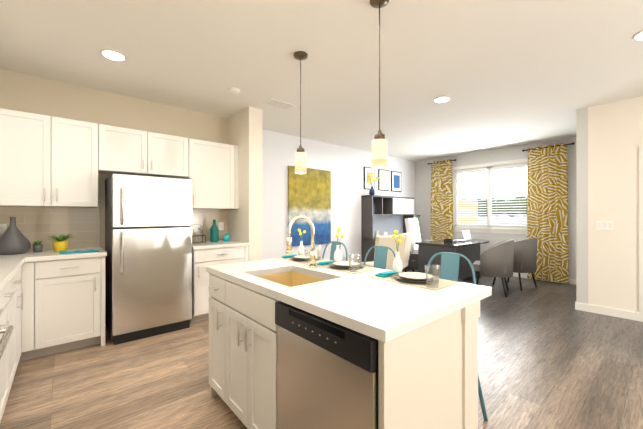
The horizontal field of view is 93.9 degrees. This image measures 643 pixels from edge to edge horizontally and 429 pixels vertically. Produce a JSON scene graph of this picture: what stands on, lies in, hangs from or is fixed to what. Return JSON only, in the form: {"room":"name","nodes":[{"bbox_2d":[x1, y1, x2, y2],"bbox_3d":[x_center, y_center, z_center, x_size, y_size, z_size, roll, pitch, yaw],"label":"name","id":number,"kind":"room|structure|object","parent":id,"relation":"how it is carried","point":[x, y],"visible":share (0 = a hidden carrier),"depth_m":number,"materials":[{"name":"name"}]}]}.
{"room":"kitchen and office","nodes":[
{"label":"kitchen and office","id":0,"kind":"room"},
{"bbox_2d":[0,68,227,325],"bbox_3d":[-2.412,-0.069,3.668,2.990,2.720,0.150,0,0,-41],"label":"wall","id":1,"kind":"structure","parent":0,"point":[22,92],"depth_m":3.47,"materials":[{"name":"beige paint"}]},
{"bbox_2d":[0,224,6,235],"bbox_3d":[-3.127,0.150,2.927,0.075,0.115,0.009,0,0,-41],"label":"electrical outlet","id":2,"kind":"object","parent":1,"relation":"attached to","point":[3,228],"visible":0.89,"depth_m":2.93,"materials":[{"name":"white plastic"}]},
{"bbox_2d":[0,108,107,207],"bbox_3d":[-2.774,-0.520,3.022,0.938,0.880,0.346,0,0,-41],"label":"upper cabinet","id":3,"kind":"object","parent":1,"relation":"attached to","point":[46,161],"depth_m":2.92,"materials":[{"name":"white wood"}]},
{"bbox_2d":[108,125,191,178],"bbox_3d":[-2.118,-0.714,3.588,0.910,0.490,0.346,0,0,-41],"label":"upper cabinet","id":4,"kind":"object","parent":1,"relation":"attached to","point":[130,151],"depth_m":3.47,"materials":[{"name":"white wood"}]},
{"bbox_2d":[180,139,238,211],"bbox_3d":[-1.543,-0.519,4.084,0.724,0.880,0.346,0,0,-41],"label":"upper cabinet","id":5,"kind":"object","parent":1,"relation":"attached to","point":[215,166],"depth_m":3.98,"materials":[{"name":"white wood"}]},
{"bbox_2d":[218,222,223,229],"bbox_3d":[-1.461,0.172,4.364,0.075,0.115,0.009,0,0,-41],"label":"electrical outlet","id":6,"kind":"object","parent":1,"relation":"attached to","point":[220,225],"visible":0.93,"depth_m":4.36,"materials":[{"name":"white plastic"}]},
{"bbox_2d":[228,107,261,260],"bbox_3d":[-1.149,-0.068,4.340,0.200,2.720,0.820,0,0,-41],"label":"wall","id":7,"kind":"structure","parent":0,"point":[245,136],"depth_m":4.06,"materials":[{"name":"white paint"}]},
{"bbox_2d":[0,269,642,428],"bbox_3d":[2.069,1.339,2.360,8.370,0.100,8.320,0,0,-41],"label":"floor","id":8,"kind":"structure","parent":0,"point":[550,356],"depth_m":2.39,"materials":[{"name":"brown wood"}]},
{"bbox_2d":[0,325,13,358],"bbox_3d":[-1.432,0.747,0.830,0.755,1.080,0.750,0,0,-41],"label":"range","id":9,"kind":"object","parent":8,"relation":"on","point":[7,332],"visible":1,"depth_m":1.21,"materials":[{"name":"silver metal"}]},
{"bbox_2d":[0,276,15,422],"bbox_3d":[-2.039,0.848,1.453,0.656,0.880,0.960,0,0,-41],"label":"base cabinet","id":10,"kind":"object","parent":8,"relation":"on","point":[8,297],"depth_m":1.94,"materials":[{"name":"white wood"}]},
{"bbox_2d":[16,272,19,369],"bbox_3d":[-2.441,0.849,1.920,0.656,0.880,0.502,0,0,-41],"label":"base cabinet","id":11,"kind":"object","parent":8,"relation":"on","point":[17,273],"depth_m":2.34,"materials":[{"name":"white wood"}]},
{"bbox_2d":[20,260,35,360],"bbox_3d":[-2.670,0.849,2.245,0.733,0.880,0.404,0,0,-41],"label":"base cabinet","id":12,"kind":"object","parent":8,"relation":"on","point":[28,269],"depth_m":2.60,"materials":[{"name":"white wood"}]},
{"bbox_2d":[36,256,104,357],"bbox_3d":[-2.567,0.850,3.001,0.605,0.880,0.646,0,0,-41],"label":"base cabinet","id":13,"kind":"object","parent":8,"relation":"on","point":[51,300],"depth_m":2.79,"materials":[{"name":"white wood"}]},
{"bbox_2d":[0,252,27,291],"bbox_3d":[-2.475,0.389,1.975,0.676,0.040,2.320,0,0,-41],"label":"countertop","id":14,"kind":"structure","parent":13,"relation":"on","point":[9,264],"depth_m":2.13,"materials":[{"name":"white stone"}]},
{"bbox_2d":[24,248,106,259],"bbox_3d":[-2.542,0.390,3.010,0.575,0.040,0.666,0,0,-41],"label":"countertop","id":15,"kind":"structure","parent":13,"relation":"on","point":[47,253],"depth_m":2.83,"materials":[{"name":"white stone"}]},
{"bbox_2d":[0,217,30,254],"bbox_3d":[-2.906,0.196,2.825,0.250,0.345,0.250,0,0,-41],"label":"vase","id":16,"kind":"object","parent":15,"relation":"on","point":[14,240],"visible":1,"depth_m":2.78,"materials":[{"name":"grey ceramic"}]},
{"bbox_2d":[31,240,42,251],"bbox_3d":[-2.798,0.312,2.957,0.101,0.115,0.080,0,0,-41],"label":"plant pot","id":17,"kind":"object","parent":15,"relation":"on","point":[37,245],"visible":1,"depth_m":2.94,"materials":[{"name":"grey ceramic"}]},
{"bbox_2d":[48,234,72,251],"bbox_3d":[-2.642,0.280,3.023,0.306,0.178,0.263,0,0,-41],"label":"pot plant","id":18,"kind":"object","parent":15,"relation":"on","point":[60,244],"visible":1,"depth_m":3.00,"materials":[{"name":"green plant"}]},
{"bbox_2d":[59,249,98,253],"bbox_3d":[-2.347,0.355,2.911,0.300,0.028,0.140,0,0,-41],"label":"towel","id":19,"kind":"object","parent":15,"relation":"on","point":[76,251],"visible":1,"depth_m":2.89,"materials":[{"name":"teal fabric"}]},
{"bbox_2d":[105,174,191,344],"bbox_3d":[-1.961,0.438,3.413,0.750,1.705,0.763,0,0,-41],"label":"fridge","id":20,"kind":"object","parent":8,"relation":"on","point":[148,258],"visible":1,"depth_m":3.15,"materials":[{"name":"grey metal"}]},
{"bbox_2d":[190,244,248,322],"bbox_3d":[-1.436,0.851,3.976,0.701,0.880,0.646,0,0,-41],"label":"base cabinet","id":21,"kind":"object","parent":8,"relation":"on","point":[203,257],"depth_m":3.60,"materials":[{"name":"white wood"}]},
{"bbox_2d":[192,240,247,251],"bbox_3d":[-1.436,0.391,3.964,0.716,0.040,0.666,0,0,-41],"label":"countertop","id":22,"kind":"structure","parent":21,"relation":"on","point":[231,243],"depth_m":3.84,"materials":[{"name":"white stone"}]},
{"bbox_2d":[191,224,205,242],"bbox_3d":[-1.640,0.249,3.929,0.205,0.242,0.126,0,0,-41],"label":"rack","id":23,"kind":"object","parent":22,"relation":"on","point":[202,235],"visible":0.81,"depth_m":3.95,"materials":[{"name":"black metal"}]},
{"bbox_2d":[210,220,218,241],"bbox_3d":[-1.459,0.220,4.086,0.116,0.300,0.116,0,0,-41],"label":"bottle","id":24,"kind":"object","parent":22,"relation":"on","point":[214,233],"visible":1,"depth_m":4.04,"materials":[{"name":"teal glass"}]},
{"bbox_2d":[223,234,229,240],"bbox_3d":[-1.325,0.317,4.175,0.100,0.107,0.100,0,0,-41],"label":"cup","id":25,"kind":"object","parent":22,"relation":"on","point":[226,237],"visible":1,"depth_m":4.14,"materials":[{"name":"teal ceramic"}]},
{"bbox_2d":[322,241,347,260],"bbox_3d":[-0.005,0.774,2.751,0.447,1.033,0.454,0,0,-41],"label":"stool","id":26,"kind":"object","parent":8,"relation":"on","point":[333,246],"visible":0.21,"depth_m":2.88,"materials":[{"name":"blue paint"}]},
{"bbox_2d":[206,270,483,428],"bbox_3d":[-0.045,0.849,1.772,0.771,0.880,1.566,0,0,-41],"label":"kitchen island","id":27,"kind":"object","parent":8,"relation":"on","point":[427,339],"depth_m":1.40,"materials":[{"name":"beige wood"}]},
{"bbox_2d":[206,258,301,277],"bbox_3d":[-0.372,0.389,2.283,0.870,0.040,0.370,0,0,-41],"label":"island countertop","id":28,"kind":"structure","parent":27,"relation":"on","point":[233,270],"depth_m":2.09,"materials":[{"name":"white stone"}]},
{"bbox_2d":[278,257,332,264],"bbox_3d":[-0.140,0.367,2.450,0.260,0.003,0.420,0,0,-41],"label":"placemat","id":29,"kind":"object","parent":28,"relation":"on","point":[304,262],"visible":0.43,"depth_m":2.38,"materials":[{"name":"beige fabric"}]},
{"bbox_2d":[282,254,320,260],"bbox_3d":[-0.153,0.352,2.465,0.250,0.024,0.330,0,0,-41],"label":"plate","id":30,"kind":"object","parent":29,"relation":"on","point":[298,257],"visible":0.62,"depth_m":2.47,"materials":[{"name":"grey ceramic"}]},
{"bbox_2d":[298,229,305,254],"bbox_3d":[-0.179,0.244,2.649,0.086,0.241,0.085,0,0,-41],"label":"bud vase","id":31,"kind":"object","parent":29,"relation":"on","point":[301,248],"visible":0.92,"depth_m":2.62,"materials":[{"name":"white ceramic"}]},
{"bbox_2d":[304,248,310,262],"bbox_3d":[-0.093,0.312,2.273,0.076,0.105,0.076,0,0,-41],"label":"glass","id":32,"kind":"object","parent":29,"relation":"on","point":[305,250],"visible":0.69,"depth_m":2.27,"materials":[{"name":"clear glass"}]},
{"bbox_2d":[275,301,377,428],"bbox_3d":[0.196,0.846,1.395,0.598,0.860,0.583,0,0,-41],"label":"dishwasher","id":33,"kind":"object","parent":27,"relation":"in","point":[327,374],"visible":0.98,"depth_m":1.18,"materials":[{"name":"grey metal"}]},
{"bbox_2d":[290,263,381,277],"bbox_3d":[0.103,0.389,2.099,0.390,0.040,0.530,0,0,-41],"label":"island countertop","id":34,"kind":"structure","parent":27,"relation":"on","point":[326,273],"depth_m":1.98,"materials":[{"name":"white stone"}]},
{"bbox_2d":[286,215,320,267],"bbox_3d":[-0.120,0.187,2.010,0.249,0.362,0.099,0,0,-41],"label":"faucet","id":35,"kind":"object","parent":34,"relation":"on","point":[313,256],"visible":1,"depth_m":2.05,"materials":[{"name":"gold metal"}]},
{"bbox_2d":[316,264,379,273],"bbox_3d":[0.160,0.366,2.102,0.260,0.003,0.420,0,0,-41],"label":"placemat","id":36,"kind":"object","parent":34,"relation":"on","point":[364,268],"visible":0.43,"depth_m":2.00,"materials":[{"name":"beige fabric"}]},
{"bbox_2d":[334,228,343,261],"bbox_3d":[0.130,0.233,2.293,0.086,0.262,0.065,0,0,-41],"label":"bud vase","id":37,"kind":"object","parent":36,"relation":"on","point":[337,255],"visible":0.92,"depth_m":2.27,"materials":[{"name":"white ceramic"}]},
{"bbox_2d":[317,261,363,268],"bbox_3d":[0.147,0.352,2.117,0.250,0.024,0.330,0,0,-41],"label":"plate","id":38,"kind":"object","parent":36,"relation":"on","point":[343,264],"visible":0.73,"depth_m":2.11,"materials":[{"name":"grey ceramic"}]},
{"bbox_2d":[348,254,359,271],"bbox_3d":[0.207,0.311,1.925,0.076,0.105,0.076,0,0,-41],"label":"glass","id":39,"kind":"object","parent":36,"relation":"on","point":[352,265],"visible":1,"depth_m":1.91,"materials":[{"name":"white"}]},
{"bbox_2d":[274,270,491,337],"bbox_3d":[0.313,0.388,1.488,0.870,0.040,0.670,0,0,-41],"label":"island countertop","id":40,"kind":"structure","parent":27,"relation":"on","point":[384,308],"depth_m":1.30,"materials":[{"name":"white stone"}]},
{"bbox_2d":[369,272,459,290],"bbox_3d":[0.513,0.366,1.693,0.260,0.003,0.420,0,0,-41],"label":"placemat","id":41,"kind":"object","parent":40,"relation":"on","point":[442,283],"visible":0.5,"depth_m":1.61,"materials":[{"name":"beige fabric"}]},
{"bbox_2d":[392,230,402,272],"bbox_3d":[0.483,0.232,1.885,0.082,0.264,0.082,0,0,-41],"label":"bud vase","id":42,"kind":"object","parent":41,"relation":"on","point":[397,264],"visible":0.92,"depth_m":1.86,"materials":[{"name":"white ceramic"}]},
{"bbox_2d":[375,271,439,281],"bbox_3d":[0.500,0.351,1.708,0.250,0.024,0.330,0,0,-41],"label":"plate","id":43,"kind":"object","parent":41,"relation":"on","point":[413,276],"visible":0.81,"depth_m":1.71,"materials":[{"name":"grey ceramic"}]},
{"bbox_2d":[424,264,439,287],"bbox_3d":[0.560,0.311,1.516,0.076,0.105,0.076,0,0,-41],"label":"glass","id":44,"kind":"object","parent":41,"relation":"on","point":[437,268],"visible":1,"depth_m":1.50,"materials":[{"name":"clear glass"}]},
{"bbox_2d":[364,246,395,268],"bbox_3d":[0.348,0.774,2.342,0.447,1.033,0.454,0,0,-41],"label":"stool","id":45,"kind":"object","parent":8,"relation":"on","point":[380,258],"visible":0.15,"depth_m":2.45,"materials":[{"name":"blue paint"}]},
{"bbox_2d":[361,235,404,270],"bbox_3d":[0.996,0.812,4.938,0.480,0.960,0.580,0,0,-21],"label":"chair","id":46,"kind":"object","parent":8,"relation":"on","point":[389,241],"visible":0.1,"depth_m":4.71,"materials":[{"name":"beige fabric"}]},
{"bbox_2d":[361,195,421,270],"bbox_3d":[1.657,0.440,6.950,1.600,1.710,0.520,0,0,-41],"label":"shelving unit","id":47,"kind":"object","parent":8,"relation":"on","point":[384,215],"visible":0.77,"depth_m":6.90,"materials":[{"name":"grey wood"}]},
{"bbox_2d":[367,172,378,194],"bbox_3d":[1.145,-0.682,6.649,0.334,0.531,0.172,0,0,-41],"label":"vase","id":48,"kind":"object","parent":47,"relation":"on","point":[371,191],"visible":1,"depth_m":6.59,"materials":[{"name":"blue ceramic"}]},
{"bbox_2d":[401,232,412,271],"bbox_3d":[1.318,0.813,5.480,0.580,0.960,0.480,0,0,29],"label":"chair","id":49,"kind":"object","parent":8,"relation":"on","point":[407,244],"visible":0.25,"depth_m":5.33,"materials":[{"name":"beige fabric"}]},
{"bbox_2d":[405,218,432,271],"bbox_3d":[2.256,0.687,6.627,0.668,1.215,0.630,0,0,41],"label":"office chair","id":50,"kind":"object","parent":8,"relation":"on","point":[412,225],"visible":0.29,"depth_m":6.65,"materials":[{"name":"white leather"}]},
{"bbox_2d":[416,238,489,279],"bbox_3d":[2.725,0.914,6.017,1.750,0.760,0.800,0,0,-41],"label":"desk","id":51,"kind":"object","parent":8,"relation":"on","point":[428,250],"visible":0.69,"depth_m":5.59,"materials":[{"name":"grey wood"}]},
{"bbox_2d":[444,238,456,242],"bbox_3d":[2.473,0.498,5.774,0.160,0.069,0.180,0,0,-41],"label":"desk phone","id":52,"kind":"object","parent":51,"relation":"on","point":[449,240],"visible":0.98,"depth_m":5.71,"materials":[{"name":"black plastic"}]},
{"bbox_2d":[457,230,471,241],"bbox_3d":[2.861,0.423,6.090,0.320,0.220,0.228,0,0,-41],"label":"laptop","id":53,"kind":"object","parent":51,"relation":"on","point":[466,235],"visible":0.95,"depth_m":6.01,"materials":[{"name":"grey plastic"}]},
{"bbox_2d":[425,252,487,420],"bbox_3d":[0.727,0.773,1.903,0.447,1.033,0.454,0,0,-41],"label":"stool","id":54,"kind":"object","parent":8,"relation":"on","point":[449,269],"visible":0.29,"depth_m":2.00,"materials":[{"name":"blue paint"}]},
{"bbox_2d":[472,240,513,296],"bbox_3d":[2.869,0.854,5.017,0.596,0.884,0.678,0,0,34],"label":"chair","id":55,"kind":"object","parent":8,"relation":"on","point":[496,260],"visible":0.96,"depth_m":4.74,"materials":[{"name":"grey fabric"}]},
{"bbox_2d":[492,238,537,290],"bbox_3d":[3.499,0.855,5.374,0.678,0.884,0.596,0,0,-31],"label":"chair","id":56,"kind":"object","parent":8,"relation":"on","point":[525,256],"visible":0.79,"depth_m":5.10,"materials":[{"name":"grey fabric"}]},
{"bbox_2d":[0,0,642,160],"bbox_3d":[2.069,-1.481,2.364,8.370,0.100,8.320,0,0,-41],"label":"ceiling","id":57,"kind":"structure","parent":0,"point":[505,73],"depth_m":2.79,"materials":[{"name":"white paint"}]},
{"bbox_2d":[100,49,125,60],"bbox_3d":[-1.860,-1.424,2.686,0.194,0.012,0.194,0,0,-41],"label":"recessed light","id":58,"kind":"object","parent":57,"relation":"in","point":[111,54],"visible":0.98,"depth_m":2.67,"materials":[{"name":"white"}]},
{"bbox_2d":[228,87,239,94],"bbox_3d":[-1.004,-1.412,3.438,0.136,0.035,0.136,0,0,-41],"label":"smoke detector","id":59,"kind":"object","parent":57,"relation":"attached to","point":[233,90],"visible":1,"depth_m":3.40,"materials":[{"name":"white plastic"}]},
{"bbox_2d":[263,98,294,109],"bbox_3d":[-0.545,-1.425,3.886,0.360,0.008,0.200,0,0,-41],"label":"ceiling vent","id":60,"kind":"object","parent":57,"relation":"in","point":[278,104],"visible":1,"depth_m":3.88,"materials":[{"name":"white metal"}]},
{"bbox_2d":[293,51,307,173],"bbox_3d":[-0.187,-0.900,2.689,0.130,1.060,0.130,0,0,-41],"label":"pendant light","id":61,"kind":"object","parent":57,"relation":"hanging from","point":[300,160],"visible":0.98,"depth_m":2.65,"materials":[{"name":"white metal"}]},
{"bbox_2d":[370,0,388,168],"bbox_3d":[0.386,-0.871,1.994,0.130,1.120,0.130,0,0,-41],"label":"pendant light","id":62,"kind":"object","parent":57,"relation":"hanging from","point":[379,151],"visible":0.96,"depth_m":1.97,"materials":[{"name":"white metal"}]},
{"bbox_2d":[434,96,450,102],"bbox_3d":[1.492,-1.423,3.714,0.194,0.012,0.194,0,0,-41],"label":"recessed light","id":63,"kind":"object","parent":57,"relation":"in","point":[440,99],"visible":1,"depth_m":3.70,"materials":[{"name":"white"}]},
{"bbox_2d":[465,146,481,149],"bbox_3d":[3.250,-1.422,6.406,0.360,0.008,0.200,0,0,-41],"label":"ceiling vent","id":64,"kind":"object","parent":57,"relation":"in","point":[473,147],"visible":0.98,"depth_m":6.36,"materials":[{"name":"white metal"}]},
{"bbox_2d":[632,30,642,40],"bbox_3d":[2.582,-1.425,2.357,0.194,0.012,0.194,0,0,-41],"label":"recessed light","id":65,"kind":"object","parent":57,"relation":"in","point":[638,36],"visible":0.96,"depth_m":2.39,"materials":[{"name":"white"}]},
{"bbox_2d":[262,129,414,262],"bbox_3d":[0.590,-0.066,6.481,5.230,2.720,0.150,0,0,-41],"label":"wall","id":66,"kind":"structure","parent":0,"point":[344,165],"depth_m":6.01,"materials":[{"name":"white paint"}]},
{"bbox_2d":[288,166,330,245],"bbox_3d":[-0.207,-0.147,5.667,1.010,1.440,0.035,0,0,-41],"label":"painting","id":67,"kind":"object","parent":66,"relation":"attached to","point":[309,194],"visible":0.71,"depth_m":5.64,"materials":[{"name":"paint"}]},
{"bbox_2d":[364,167,374,189],"bbox_3d":[1.081,-0.816,6.785,0.350,0.500,0.029,0,0,-41],"label":"picture frame","id":68,"kind":"object","parent":66,"relation":"attached to","point":[367,171],"visible":0.67,"depth_m":6.74,"materials":[{"name":"black"}]},
{"bbox_2d":[378,169,388,190],"bbox_3d":[1.482,-0.815,7.131,0.390,0.500,0.029,0,0,-41],"label":"picture frame","id":69,"kind":"object","parent":66,"relation":"attached to","point":[383,181],"visible":0.98,"depth_m":7.10,"materials":[{"name":"black"}]},
{"bbox_2d":[391,171,400,191],"bbox_3d":[1.857,-0.815,7.454,0.400,0.500,0.029,0,0,-41],"label":"picture frame","id":70,"kind":"object","parent":66,"relation":"attached to","point":[395,181],"visible":0.93,"depth_m":7.41,"materials":[{"name":"black"}]},
{"bbox_2d":[415,137,575,278],"bbox_3d":[3.744,-0.066,6.712,0.150,2.720,3.620,0,0,-41],"label":"wall","id":71,"kind":"structure","parent":0,"point":[423,188],"depth_m":6.62,"materials":[{"name":"white paint"}]},
{"bbox_2d":[427,159,455,239],"bbox_3d":[2.965,-0.025,7.387,0.145,2.600,0.742,0,0,-41],"label":"curtain","id":72,"kind":"object","parent":71,"relation":"hanging from","point":[441,202],"visible":0.77,"depth_m":7.37,"materials":[{"name":"fabric"}]},
{"bbox_2d":[452,158,527,233],"bbox_3d":[3.716,-0.368,6.662,0.138,1.545,1.730,0,0,-41],"label":"window","id":73,"kind":"structure","parent":71,"relation":"in","point":[487,228],"depth_m":6.67,"materials":[{"name":"white"}]},
{"bbox_2d":[456,165,526,225],"bbox_3d":[3.704,-0.386,6.652,0.058,1.260,1.430,0,0,-41],"label":"window blinds","id":74,"kind":"object","parent":73,"relation":"attached to","point":[496,187],"visible":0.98,"depth_m":6.53,"materials":[{"name":"white plastic"}]},
{"bbox_2d":[513,272,575,284],"bbox_3d":[3.695,1.244,6.642,0.014,0.100,3.580,0,0,-41],"label":"baseboard","id":75,"kind":"structure","parent":71,"relation":"attached to","point":[523,275],"depth_m":6.09,"materials":[{"name":"white wood"}]},
{"bbox_2d":[522,142,574,283],"bbox_3d":[4.350,-0.027,5.781,0.145,2.600,0.822,0,0,-41],"label":"curtain","id":76,"kind":"object","parent":71,"relation":"hanging from","point":[547,211],"visible":1,"depth_m":5.72,"materials":[{"name":"fabric"}]},
{"bbox_2d":[576,107,587,303],"bbox_3d":[4.265,-0.068,4.692,2.000,2.720,0.120,0,0,-41],"label":"wall","id":77,"kind":"structure","parent":0,"point":[581,205],"depth_m":4.04,"materials":[{"name":"white paint"}]},
{"bbox_2d":[588,96,642,312],"bbox_3d":[4.990,-0.071,2.412,0.120,2.720,4.280,0,0,-41],"label":"wall","id":78,"kind":"structure","parent":0,"point":[615,135],"depth_m":3.80,"materials":[{"name":"white paint"}]},
{"bbox_2d":[596,221,612,229],"bbox_3d":[3.648,0.141,3.869,0.009,0.115,0.160,0,0,-41],"label":"switch plate","id":79,"kind":"object","parent":78,"relation":"attached to","point":[604,225],"visible":1,"depth_m":3.87,"materials":[{"name":"white plastic"}]},
{"bbox_2d":[577,302,639,320],"bbox_3d":[3.663,1.241,3.847,0.014,0.100,0.570,0,0,-41],"label":"baseboard","id":80,"kind":"structure","parent":78,"relation":"attached to","point":[624,314],"depth_m":3.83,"materials":[{"name":"white wood"}]},
{"bbox_2d":[639,145,642,321],"bbox_3d":[4.239,0.225,3.283,0.150,2.130,1.040,0,0,-41],"label":"door frame","id":81,"kind":"structure","parent":78,"relation":"attached to","point":[641,233],"depth_m":3.62,"materials":[{"name":"white wood"}]},
{"label":"outside","id":82,"kind":"structure","parent":0,"visible":0},
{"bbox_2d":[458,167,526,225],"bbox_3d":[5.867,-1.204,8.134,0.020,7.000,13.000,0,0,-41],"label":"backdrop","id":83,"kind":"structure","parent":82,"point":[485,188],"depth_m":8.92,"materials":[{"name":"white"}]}
]}

